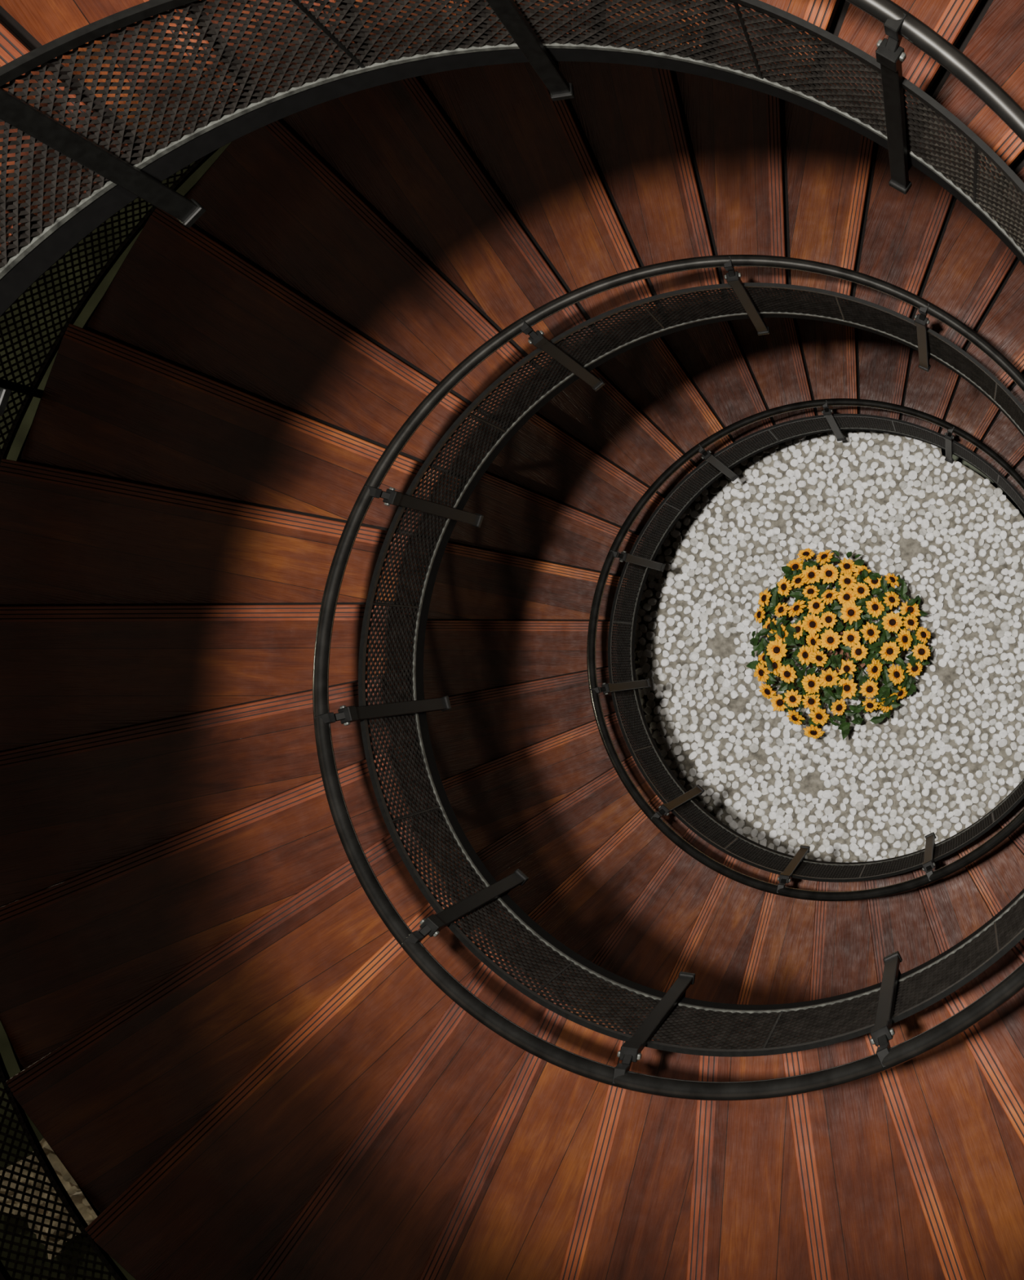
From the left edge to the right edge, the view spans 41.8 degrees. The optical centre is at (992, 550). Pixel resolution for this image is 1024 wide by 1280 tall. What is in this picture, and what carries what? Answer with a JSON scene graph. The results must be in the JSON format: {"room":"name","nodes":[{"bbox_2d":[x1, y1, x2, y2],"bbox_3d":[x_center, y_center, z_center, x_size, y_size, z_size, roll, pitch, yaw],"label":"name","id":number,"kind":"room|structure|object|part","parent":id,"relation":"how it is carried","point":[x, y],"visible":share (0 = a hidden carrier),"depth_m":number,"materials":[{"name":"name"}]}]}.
{"room":"spiral staircase","nodes":[
{"label":"spiral staircase","id":0,"kind":"room"},
{"bbox_2d":[0,142,1023,1279],"bbox_3d":[-1.513,1.075,15.713,32.000,0.120,32.000,14,85,1],"label":"floor","id":1,"kind":"structure","parent":0,"point":[11,1064],"depth_m":15.99,"materials":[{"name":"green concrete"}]},
{"bbox_2d":[0,1137,97,1259],"bbox_3d":[-11.867,8.136,14.809,1.580,0.286,1.157,33,86,3],"label":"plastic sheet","id":2,"kind":"object","parent":1,"relation":"on","point":[83,1206],"visible":0.36,"depth_m":14.77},
{"bbox_2d":[0,0,1023,1279],"bbox_3d":[-1.490,0.400,8.463,11.046,14.976,10.886,14,85,1],"label":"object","id":3,"kind":"structure","parent":1,"relation":"on","point":[209,1019],"depth_m":7.95,"materials":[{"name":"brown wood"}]},
{"bbox_2d":[0,147,219,1279],"bbox_3d":[-1.497,0.410,8.557,11.236,14.287,11.061,14,85,1],"label":"railing","id":4,"kind":"object","parent":3,"relation":"attached to","point":[31,391],"visible":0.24,"depth_m":7.96,"materials":[{"name":"metal"}]},
{"bbox_2d":[0,0,1023,1101],"bbox_3d":[-1.522,0.337,7.875,5.094,15.665,5.029,-21,85,-2],"label":"railing","id":5,"kind":"object","parent":3,"relation":"attached to","point":[922,988],"visible":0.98,"depth_m":6.21,"materials":[{"name":"metal"}]},
{"bbox_3d":[-1.508,0.315,7.442,5.116,14.799,5.043,14,85,1],"label":"handrail","id":6,"kind":"part","parent":5,"relation":"part of","materials":[{"name":"metal"}]},
{"bbox_2d":[635,430,1023,862],"bbox_3d":[-1.717,0.964,15.055,5.876,1.191,6.296,14,85,1],"label":"gravel","id":7,"kind":"object","parent":1,"relation":"on","point":[952,752],"visible":0.74,"depth_m":14.49,"materials":[{"name":"white gravel"}]},
{"bbox_2d":[746,547,933,740],"bbox_3d":[-1.811,1.139,13.967,2.173,1.113,2.273,14,85,1],"label":"sunflowers","id":8,"kind":"object","parent":7,"relation":"on","point":[841,641],"visible":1,"depth_m":13.73,"materials":[{"name":"yellow plant"}]}
]}

